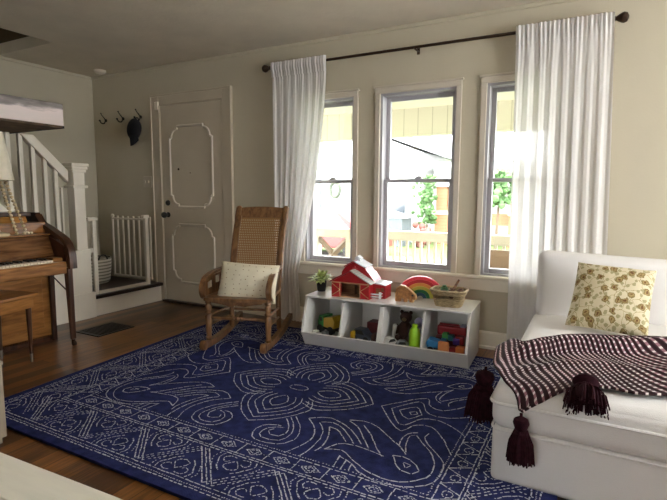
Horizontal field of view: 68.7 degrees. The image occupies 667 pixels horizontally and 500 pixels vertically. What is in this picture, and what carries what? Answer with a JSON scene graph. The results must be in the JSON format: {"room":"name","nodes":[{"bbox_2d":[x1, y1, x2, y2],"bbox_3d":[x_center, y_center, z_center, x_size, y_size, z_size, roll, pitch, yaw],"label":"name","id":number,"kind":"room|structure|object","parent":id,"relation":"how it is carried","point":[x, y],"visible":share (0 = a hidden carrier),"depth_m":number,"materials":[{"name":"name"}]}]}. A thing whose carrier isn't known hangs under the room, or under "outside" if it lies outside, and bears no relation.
{"room":"living room","nodes":[
{"label":"living room","id":0,"kind":"room"},
{"bbox_2d":[0,59,99,254],"bbox_3d":[-4.126,-1.060,3.168,0.150,3.650,5.600,4,7,28],"label":"wall","id":1,"kind":"structure","parent":0,"point":[75,143],"depth_m":5.21,"materials":[{"name":"beige paint"}]},
{"bbox_2d":[0,28,27,42],"bbox_3d":[-3.717,-2.325,2.812,1.060,1.150,3.710,4,7,28],"label":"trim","id":2,"kind":"structure","parent":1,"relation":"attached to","point":[5,35],"depth_m":4.53,"materials":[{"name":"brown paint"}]},
{"bbox_2d":[0,56,90,79],"bbox_3d":[-4.054,-1.660,3.052,0.018,0.030,5.582,4,7,28],"label":"trim","id":3,"kind":"structure","parent":1,"relation":"attached to","point":[1,57],"depth_m":5.02,"materials":[{"name":"beige paint"}]},
{"bbox_2d":[0,0,546,76],"bbox_3d":[-0.751,-1.509,1.290,7.810,0.100,5.900,4,7,28],"label":"ceiling","id":4,"kind":"structure","parent":0,"point":[81,37],"depth_m":3.76,"materials":[{"name":"paint"}]},
{"bbox_2d":[94,69,105,74],"bbox_3d":[-2.482,-1.892,5.191,0.120,0.038,0.120,4,7,28],"label":"smoke detector","id":5,"kind":"object","parent":4,"relation":"attached to","point":[97,71],"visible":1,"depth_m":5.16,"materials":[{"name":"white paint"}]},
{"bbox_2d":[0,300,567,499],"bbox_3d":[-0.763,1.025,1.578,7.810,0.100,5.900,4,7,28],"label":"floor","id":6,"kind":"structure","parent":0,"point":[154,322],"depth_m":3.42,"materials":[{"name":"brown wood"}]},
{"bbox_2d":[0,360,6,443],"bbox_3d":[-1.846,0.706,2.160,0.518,0.392,0.473,4,7,28],"label":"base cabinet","id":7,"kind":"object","parent":6,"relation":"on","point":[3,431],"visible":1,"depth_m":2.23,"materials":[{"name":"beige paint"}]},
{"bbox_2d":[0,290,38,361],"bbox_3d":[-2.266,0.558,3.048,0.350,0.480,0.730,2,7,14],"label":"piano bench","id":8,"kind":"object","parent":6,"relation":"on","point":[11,301],"visible":1,"depth_m":3.27,"materials":[{"name":"brown wood"}]},
{"bbox_2d":[0,211,76,352],"bbox_3d":[-2.578,0.278,3.172,0.668,1.005,1.515,4,7,28],"label":"piano","id":9,"kind":"object","parent":6,"relation":"on","point":[30,262],"visible":0.99,"depth_m":3.63,"materials":[{"name":"brown wood"}]},
{"bbox_2d":[0,131,13,236],"bbox_3d":[-2.358,-0.454,3.375,0.260,0.720,0.260,4,7,28],"label":"table lamp","id":10,"kind":"object","parent":9,"relation":"on","point":[6,173],"visible":1,"depth_m":3.35,"materials":[{"name":"white fabric"}]},
{"bbox_2d":[0,180,32,234],"bbox_3d":[-2.265,-0.310,3.478,0.201,0.412,0.071,-5,8,-40],"label":"bead garland","id":11,"kind":"object","parent":9,"relation":"on","point":[5,182],"visible":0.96,"depth_m":3.46,"materials":[{"name":"brown wood"}]},
{"bbox_2d":[0,233,49,237],"bbox_3d":[-2.538,-0.052,3.082,0.105,0.013,1.460,4,7,28],"label":"shelf","id":12,"kind":"object","parent":9,"relation":"attached to","point":[12,235],"depth_m":3.58,"materials":[{"name":"brown wood"}]},
{"bbox_2d":[0,452,121,499],"bbox_3d":[-1.284,0.788,1.200,1.800,0.450,0.607,3,7,26],"label":"table","id":13,"kind":"object","parent":6,"relation":"on","point":[19,479],"visible":1,"depth_m":1.18,"materials":[{"name":"white wood"}]},
{"bbox_2d":[0,132,162,324],"bbox_3d":[-2.961,-0.436,4.149,1.052,2.200,2.900,4,7,28],"label":"staircase","id":14,"kind":"structure","parent":6,"relation":"on","point":[88,305],"depth_m":4.37,"materials":[{"name":"white paint"}]},
{"bbox_2d":[0,94,63,133],"bbox_3d":[-2.824,-0.944,3.208,1.100,0.176,1.482,4,7,28],"label":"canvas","id":15,"kind":"object","parent":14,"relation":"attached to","point":[17,114],"visible":1,"depth_m":3.43,"materials":[{"name":"white fabric"}]},
{"bbox_2d":[91,254,110,284],"bbox_3d":[-2.586,0.191,5.215,0.412,0.317,0.400,4,7,28],"label":"basket","id":16,"kind":"object","parent":14,"relation":"on","point":[104,261],"visible":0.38,"depth_m":5.14,"materials":[{"name":"white wicker"}]},
{"bbox_2d":[86,214,152,294],"bbox_3d":[-2.369,0.009,5.003,0.662,0.732,0.790,4,7,28],"label":"baby gate","id":17,"kind":"object","parent":14,"relation":"on","point":[147,233],"visible":0.98,"depth_m":5.17,"materials":[{"name":"white wood"}]},
{"bbox_2d":[76,322,133,336],"bbox_3d":[-1.935,0.673,4.145,0.290,0.008,0.350,4,7,28],"label":"floor vent","id":18,"kind":"object","parent":6,"relation":"in","point":[112,327],"visible":0.99,"depth_m":4.13,"materials":[{"name":"black metal"}]},
{"bbox_2d":[81,323,127,334],"bbox_3d":[-1.934,0.673,4.146,0.250,0.006,0.292,4,7,28],"label":"grille","id":19,"kind":"object","parent":18,"relation":"attached to","point":[108,328],"depth_m":4.14,"materials":[{"name":"black metal"}]},
{"bbox_2d":[4,320,556,499],"bbox_3d":[-0.237,0.818,2.904,2.915,0.016,2.190,4,7,28],"label":"area rug","id":20,"kind":"object","parent":6,"relation":"on","point":[227,420],"visible":0.7,"depth_m":2.46,"materials":[{"name":"blue fabric"}]},
{"bbox_2d":[199,205,292,353],"bbox_3d":[-0.657,0.180,3.822,0.540,1.036,0.832,1,7,9],"label":"rocking chair","id":21,"kind":"object","parent":20,"relation":"on","point":[252,213],"visible":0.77,"depth_m":3.97,"materials":[{"name":"brown wood"}]},
{"bbox_2d":[217,261,279,303],"bbox_3d":[-0.636,0.240,3.639,0.463,0.299,0.174,2,7,12],"label":"lumbar pillow","id":22,"kind":"object","parent":21,"relation":"on","point":[237,279],"visible":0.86,"depth_m":3.58,"materials":[{"name":"beige fabric"}]},
{"bbox_2d":[301,286,480,368],"bbox_3d":[0.411,0.545,3.608,1.233,0.377,0.476,3,7,25],"label":"storage shelf","id":23,"kind":"object","parent":20,"relation":"on","point":[354,312],"visible":0.82,"depth_m":3.54,"materials":[{"name":"white laminate"}]},
{"bbox_2d":[308,270,331,291],"bbox_3d":[-0.105,0.236,3.873,0.218,0.173,0.262,4,7,28],"label":"potted plant","id":24,"kind":"object","parent":23,"relation":"on","point":[322,278],"visible":1,"depth_m":3.83,"materials":[{"name":"green plant"}]},
{"bbox_2d":[317,313,340,334],"bbox_3d":[-0.022,0.572,3.796,0.181,0.144,0.123,6,9,43],"label":"dump truck","id":25,"kind":"object","parent":23,"relation":"on","point":[330,322],"visible":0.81,"depth_m":3.74,"materials":[{"name":"yellow plastic"}]},
{"bbox_2d":[350,330,354,338],"bbox_3d":[0.151,0.629,3.601,0.024,0.075,0.080,4,7,28],"label":"block","id":26,"kind":"object","parent":23,"relation":"in","point":[352,333],"visible":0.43,"depth_m":3.57,"materials":[{"name":"yellow plastic"}]},
{"bbox_2d":[330,255,392,299],"bbox_3d":[0.212,0.196,3.677,0.419,0.299,0.255,3,7,25],"label":"barn","id":27,"kind":"object","parent":23,"relation":"on","point":[359,279],"visible":0.97,"depth_m":3.63,"materials":[{"name":"red paint"}]},
{"bbox_2d":[354,326,371,340],"bbox_3d":[0.218,0.622,3.602,0.165,0.090,0.090,5,8,36],"label":"toy car","id":28,"kind":"object","parent":23,"relation":"in","point":[364,333],"visible":0.78,"depth_m":3.57,"materials":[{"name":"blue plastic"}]},
{"bbox_2d":[367,319,377,332],"bbox_3d":[0.333,0.597,3.672,0.135,0.125,0.110,4,7,28],"label":"toy box","id":29,"kind":"object","parent":23,"relation":"on","point":[372,325],"visible":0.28,"depth_m":3.63,"materials":[{"name":"red plastic"}]},
{"bbox_2d":[371,333,376,341],"bbox_3d":[0.305,0.637,3.517,0.068,0.080,0.068,4,7,28],"label":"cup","id":30,"kind":"object","parent":23,"relation":"on","point":[374,335],"visible":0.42,"depth_m":3.49,"materials":[{"name":"red plastic"}]},
{"bbox_2d":[371,292,382,299],"bbox_3d":[0.316,0.330,3.585,0.123,0.056,0.094,1,7,8],"label":"fence","id":31,"kind":"object","parent":23,"relation":"on","point":[380,293],"visible":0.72,"depth_m":3.55,"materials":[{"name":"white wood"}]},
{"bbox_2d":[383,336,396,343],"bbox_3d":[0.408,0.652,3.481,0.110,0.060,0.067,-4,8,-32],"label":"toy car","id":32,"kind":"object","parent":23,"relation":"in","point":[391,340],"visible":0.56,"depth_m":3.45,"materials":[{"name":"white plastic"}]},
{"bbox_2d":[391,324,396,337],"bbox_3d":[0.435,0.606,3.530,0.049,0.144,0.030,4,7,28],"label":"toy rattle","id":33,"kind":"object","parent":23,"relation":"in","point":[394,325],"visible":0.6,"depth_m":3.52,"materials":[{"name":"white plastic"}]},
{"bbox_2d":[397,339,408,345],"bbox_3d":[0.492,0.661,3.426,0.100,0.055,0.062,1,7,8],"label":"toy car","id":34,"kind":"object","parent":23,"relation":"on","point":[404,342],"visible":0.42,"depth_m":3.40,"materials":[{"name":"white plastic"}]},
{"bbox_2d":[395,310,412,341],"bbox_3d":[0.515,0.557,3.570,0.142,0.230,0.150,4,7,28],"label":"teddy bear","id":35,"kind":"object","parent":23,"relation":"on","point":[402,331],"visible":0.8,"depth_m":3.55},
{"bbox_2d":[395,284,416,302],"bbox_3d":[0.518,0.310,3.481,0.156,0.120,0.039,3,7,22],"label":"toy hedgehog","id":36,"kind":"object","parent":23,"relation":"on","point":[402,291],"visible":1,"depth_m":3.47},
{"bbox_2d":[409,324,420,347],"bbox_3d":[0.561,0.602,3.375,0.080,0.185,0.080,4,7,28],"label":"bottle","id":37,"kind":"object","parent":23,"relation":"in","point":[414,333],"visible":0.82,"depth_m":3.35,"materials":[{"name":"green plastic"}]},
{"bbox_2d":[414,317,422,340],"bbox_3d":[0.606,0.580,3.457,0.070,0.210,0.070,4,7,28],"label":"globe","id":38,"kind":"object","parent":23,"relation":"on","point":[418,320],"visible":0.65,"depth_m":3.43},
{"bbox_2d":[401,275,438,298],"bbox_3d":[0.643,0.273,3.619,0.348,0.163,0.045,1,7,8],"label":"rainbow stacker","id":39,"kind":"object","parent":23,"relation":"on","point":[421,285],"visible":0.65,"depth_m":3.60,"materials":[{"name":"multicoloured wood"}]},
{"bbox_2d":[426,336,446,349],"bbox_3d":[0.712,0.652,3.359,0.137,0.089,0.090,3,7,20],"label":"toy truck","id":40,"kind":"object","parent":23,"relation":"on","point":[432,342],"visible":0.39,"depth_m":3.33,"materials":[{"name":"blue plastic"}]},
{"bbox_2d":[438,341,448,351],"bbox_3d":[0.737,0.659,3.275,0.072,0.092,0.036,4,7,28],"label":"block","id":41,"kind":"object","parent":23,"relation":"in","point":[442,345],"visible":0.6,"depth_m":3.26,"materials":[{"name":"orange wood"}]},
{"bbox_2d":[442,332,449,339],"bbox_3d":[0.782,0.596,3.397,0.044,0.044,0.044,4,7,28],"label":"block","id":42,"kind":"object","parent":23,"relation":"in","point":[444,334],"visible":0.85,"depth_m":3.38,"materials":[{"name":"green wood"}]},
{"bbox_2d":[430,285,468,307],"bbox_3d":[0.799,0.324,3.374,0.255,0.120,0.211,3,7,26],"label":"woven basket","id":43,"kind":"object","parent":23,"relation":"on","point":[440,297],"visible":0.97,"depth_m":3.31,"materials":[{"name":"beige wicker"}]},
{"bbox_2d":[440,285,448,290],"bbox_3d":[0.772,0.283,3.402,0.067,0.077,0.066,4,7,28],"label":"artichoke","id":44,"kind":"object","parent":43,"relation":"in","point":[444,287],"visible":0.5,"depth_m":3.38,"materials":[{"name":"green fabric"}]},
{"bbox_2d":[436,334,465,346],"bbox_3d":[0.838,0.643,3.465,0.200,0.085,0.100,4,7,28],"label":"toy box","id":45,"kind":"object","parent":23,"relation":"on","point":[439,336],"visible":0.14,"depth_m":3.42,"materials":[{"name":"plastic"}]},
{"bbox_2d":[437,322,466,336],"bbox_3d":[0.839,0.559,3.444,0.200,0.078,0.076,3,7,24],"label":"fire engine","id":46,"kind":"object","parent":45,"relation":"on","point":[456,329],"visible":0.91,"depth_m":3.41,"materials":[{"name":"red plastic"}]},
{"bbox_2d":[448,334,454,340],"bbox_3d":[0.814,0.604,3.372,0.040,0.040,0.040,4,7,28],"label":"block","id":47,"kind":"object","parent":23,"relation":"in","point":[451,337],"visible":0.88,"depth_m":3.36,"materials":[{"name":"teal plastic"}]},
{"bbox_2d":[449,346,455,352],"bbox_3d":[0.806,0.679,3.295,0.052,0.052,0.052,4,7,28],"label":"block","id":48,"kind":"object","parent":23,"relation":"in","point":[451,348],"visible":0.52,"depth_m":3.28,"materials":[{"name":"red wood"}]},
{"bbox_2d":[455,346,464,353],"bbox_3d":[0.851,0.678,3.273,0.060,0.060,0.060,4,7,28],"label":"block","id":49,"kind":"object","parent":23,"relation":"in","point":[459,349],"visible":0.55,"depth_m":3.25,"materials":[{"name":"orange wood"}]},
{"bbox_2d":[453,338,459,345],"bbox_3d":[0.837,0.622,3.318,0.044,0.044,0.044,4,7,28],"label":"block","id":50,"kind":"object","parent":49,"relation":"on","point":[455,341],"visible":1,"depth_m":3.30,"materials":[{"name":"purple wood"}]},
{"bbox_2d":[455,335,464,344],"bbox_3d":[0.864,0.613,3.327,0.056,0.056,0.056,4,7,28],"label":"block","id":51,"kind":"object","parent":49,"relation":"on","point":[461,337],"visible":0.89,"depth_m":3.30,"materials":[{"name":"red wood"}]},
{"bbox_2d":[490,250,666,499],"bbox_3d":[1.499,0.489,2.376,1.132,0.806,1.647,4,7,28],"label":"sofa","id":52,"kind":"object","parent":6,"relation":"on","point":[580,456],"visible":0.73,"depth_m":1.83,"materials":[{"name":"white fabric"}]},
{"bbox_2d":[464,334,666,468],"bbox_3d":[1.298,0.606,2.075,1.449,0.376,0.838,1,7,10],"label":"throw blanket","id":53,"kind":"object","parent":52,"relation":"on","point":[537,370],"visible":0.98,"depth_m":2.01,"materials":[{"name":"fabric"}]},
{"bbox_2d":[492,313,666,462],"bbox_3d":[1.501,0.563,2.389,1.112,0.205,1.637,4,7,28],"label":"seat cushion","id":54,"kind":"object","parent":52,"relation":"on","point":[635,431],"depth_m":1.79,"materials":[{"name":"white fabric"}]},
{"bbox_2d":[535,250,666,325],"bbox_3d":[1.780,0.245,2.893,1.060,0.435,0.250,4,7,28],"label":"cushion","id":55,"kind":"object","parent":52,"relation":"on","point":[557,270],"depth_m":2.96,"materials":[{"name":"white fabric"}]},
{"bbox_2d":[565,262,656,335],"bbox_3d":[1.488,0.258,2.622,0.380,0.329,0.287,5,8,36],"label":"floral pillow","id":56,"kind":"object","parent":52,"relation":"on","point":[607,298],"visible":0.98,"depth_m":2.57,"materials":[{"name":"fabric"}]},
{"bbox_2d":[92,0,666,333],"bbox_3d":[0.606,-0.522,3.950,7.810,2.450,0.150,4,7,28],"label":"wall","id":57,"kind":"structure","parent":0,"point":[637,217],"depth_m":3.77,"materials":[{"name":"beige paint"}]},
{"bbox_2d":[143,176,151,187],"bbox_3d":[-2.000,-0.732,5.242,0.120,0.120,0.018,4,7,28],"label":"light switch","id":58,"kind":"object","parent":57,"relation":"attached to","point":[147,180],"visible":1,"depth_m":5.24,"materials":[{"name":"paint"}]},
{"bbox_2d":[149,85,234,309],"bbox_3d":[-1.455,-0.497,4.931,1.080,2.160,0.092,4,7,28],"label":"door","id":59,"kind":"structure","parent":57,"relation":"in","point":[192,144],"depth_m":4.95,"materials":[{"name":"paint"}]},
{"bbox_2d":[301,89,359,263],"bbox_3d":[-0.007,-0.616,4.264,0.579,1.451,0.204,4,7,28],"label":"window","id":60,"kind":"structure","parent":57,"relation":"in","point":[352,95],"depth_m":4.13,"materials":[{"name":"paint"}]},
{"bbox_2d":[91,0,576,79],"bbox_3d":[0.572,-1.716,3.740,7.510,0.030,0.018,4,7,28],"label":"trim","id":61,"kind":"structure","parent":57,"relation":"attached to","point":[548,2],"depth_m":3.93,"materials":[{"name":"beige paint"}]},
{"bbox_2d":[234,303,506,349],"bbox_3d":[1.443,0.698,3.530,5.500,0.130,0.030,4,7,28],"label":"baseboard","id":62,"kind":"structure","parent":57,"relation":"attached to","point":[490,340],"depth_m":3.69,"materials":[{"name":"white paint"}]},
{"bbox_2d":[298,261,507,292],"bbox_3d":[0.620,0.215,3.907,2.240,0.115,0.055,4,7,28],"label":"trim","id":63,"kind":"structure","parent":57,"relation":"attached to","point":[470,281],"depth_m":3.82,"materials":[{"name":"white paint"}]},
{"bbox_2d":[373,77,463,272],"bbox_3d":[0.678,-0.571,3.898,0.714,1.451,0.204,4,7,28],"label":"window","id":64,"kind":"structure","parent":57,"relation":"in","point":[383,101],"depth_m":3.88,"materials":[{"name":"paint"}]},
{"bbox_2d":[262,11,628,72],"bbox_3d":[0.610,-1.523,3.686,2.782,0.070,0.114,4,7,28],"label":"curtain rod","id":65,"kind":"object","parent":57,"relation":"attached to","point":[623,17],"visible":0.62,"depth_m":3.59,"materials":[{"name":"brown metal"}]},
{"bbox_2d":[270,55,325,321],"bbox_3d":[-0.310,-0.487,4.248,0.540,2.265,0.045,4,7,28],"label":"sheer curtain","id":66,"kind":"object","parent":65,"relation":"hanging from","point":[298,85],"visible":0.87,"depth_m":4.23,"materials":[{"name":"white fabric"}]},
{"bbox_2d":[506,12,614,339],"bbox_3d":[1.513,-0.372,3.273,0.646,2.255,0.045,4,7,28],"label":"sheer curtain","id":67,"kind":"object","parent":65,"relation":"hanging from","point":[562,127],"visible":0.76,"depth_m":3.25,"materials":[{"name":"white fabric"}]},
{"bbox_2d":[474,72,514,276],"bbox_3d":[1.349,-0.527,3.539,0.579,1.451,0.204,4,7,28],"label":"window","id":68,"kind":"structure","parent":57,"relation":"in","point":[489,98],"depth_m":3.60,"materials":[{"name":"paint"}]},
{"bbox_2d":[322,242,508,263],"bbox_3d":[4.143,-2.356,37.224,52.000,0.110,57.900,4,7,28],"label":"floor","id":69,"kind":"structure","parent":0,"point":[438,251],"depth_m":15.08,"materials":[{"name":"white wood"}]},
{"bbox_2d":[316,209,395,254],"bbox_3d":[-0.039,-0.563,14.950,3.600,1.319,1.700,4,7,28],"label":"car","id":70,"kind":"object","parent":69,"relation":"on","point":[327,218],"visible":0.11,"depth_m":14.05,"materials":[{"name":"red paint"}]},
{"bbox_2d":[316,138,450,241],"bbox_3d":[1.749,-3.011,21.822,8.000,4.670,5.800,4,7,28],"label":"sky","id":71,"kind":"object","parent":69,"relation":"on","point":[410,159],"visible":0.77,"depth_m":19.44,"materials":[{"name":"grey"}]},
{"bbox_2d":[388,209,413,246],"bbox_3d":[1.833,-0.829,17.677,2.000,1.270,1.100,4,7,28],"label":"garage","id":72,"kind":"object","parent":69,"relation":"on","point":[399,221],"visible":0.32,"depth_m":17.01,"materials":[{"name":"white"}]},
{"bbox_2d":[412,221,431,247],"bbox_3d":[3.031,-0.526,16.715,0.686,0.939,0.648,4,7,28],"label":"shrub","id":73,"kind":"object","parent":69,"relation":"on","point":[422,228],"visible":0.42,"depth_m":16.59,"materials":[{"name":"pink plant"}]},
{"bbox_2d":[410,174,437,226],"bbox_3d":[3.321,-1.459,17.586,0.848,2.564,1.040,-3,7,-26],"label":"tree","id":74,"kind":"object","parent":69,"relation":"on","point":[426,196],"visible":0.81,"depth_m":17.42,"materials":[{"name":"green plant"}]},
{"bbox_2d":[434,161,511,247],"bbox_3d":[7.166,-1.654,17.726,6.250,2.950,3.300,4,7,28],"label":"house","id":75,"kind":"structure","parent":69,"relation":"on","point":[443,170],"depth_m":17.64,"materials":[{"name":"beige paint"}]},
{"bbox_2d":[492,167,511,234],"bbox_3d":[5.302,-1.380,16.120,1.275,2.754,1.490,-4,8,-33],"label":"tree","id":76,"kind":"object","parent":69,"relation":"on","point":[500,189],"visible":0.52,"depth_m":15.70,"materials":[{"name":"green plant"}]},
{"bbox_2d":[324,92,513,114],"bbox_3d":[0.147,-1.639,5.389,13.000,0.060,2.150,4,7,28],"label":"ceiling","id":77,"kind":"structure","parent":0,"point":[505,96],"depth_m":5.37,"materials":[{"name":"beige paint"}]},
{"bbox_2d":[321,100,513,141],"bbox_3d":[0.450,-1.517,5.970,13.000,0.310,0.170,4,7,28],"label":"trim","id":78,"kind":"structure","parent":77,"relation":"attached to","point":[435,120],"depth_m":5.60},
{"bbox_3d":[0.089,0.636,5.559,13.000,0.100,1.950,4,7,28],"label":"floor","id":79,"kind":"structure","parent":0,"visible":0},
{"bbox_2d":[316,227,349,257],"bbox_3d":[-0.003,0.106,6.321,0.600,0.780,0.120,4,7,28],"label":"porch railing","id":80,"kind":"object","parent":79,"relation":"on","point":[321,232],"visible":0.32,"depth_m":6.25,"materials":[{"name":"beige paint"}]},
{"bbox_2d":[388,230,509,263],"bbox_3d":[1.371,0.197,5.587,2.520,0.780,0.120,4,7,28],"label":"porch railing","id":81,"kind":"object","parent":79,"relation":"on","point":[441,237],"visible":0.13,"depth_m":5.69,"materials":[{"name":"beige paint"}]},
{"bbox_2d":[490,249,508,268],"bbox_3d":[1.628,0.349,4.790,0.500,0.660,0.420,4,7,28],"label":"bench","id":82,"kind":"object","parent":79,"relation":"on","point":[498,258],"visible":0.02,"depth_m":4.93,"materials":[{"name":"beige wood"}]},
{"bbox_3d":[-2.084,-1.434,5.176,0.063,0.130,0.077,4,7,28],"label":"coat hook","id":83,"kind":"object","parent":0,"visible":0},
{"bbox_2d":[127,117,141,145],"bbox_3d":[-2.105,-1.250,5.160,0.185,0.308,0.141,4,7,28],"label":"baseball cap","id":84,"kind":"object","parent":83,"relation":"hanging from","point":[134,128],"visible":1,"depth_m":5.11,"materials":[{"name":"black fabric"}]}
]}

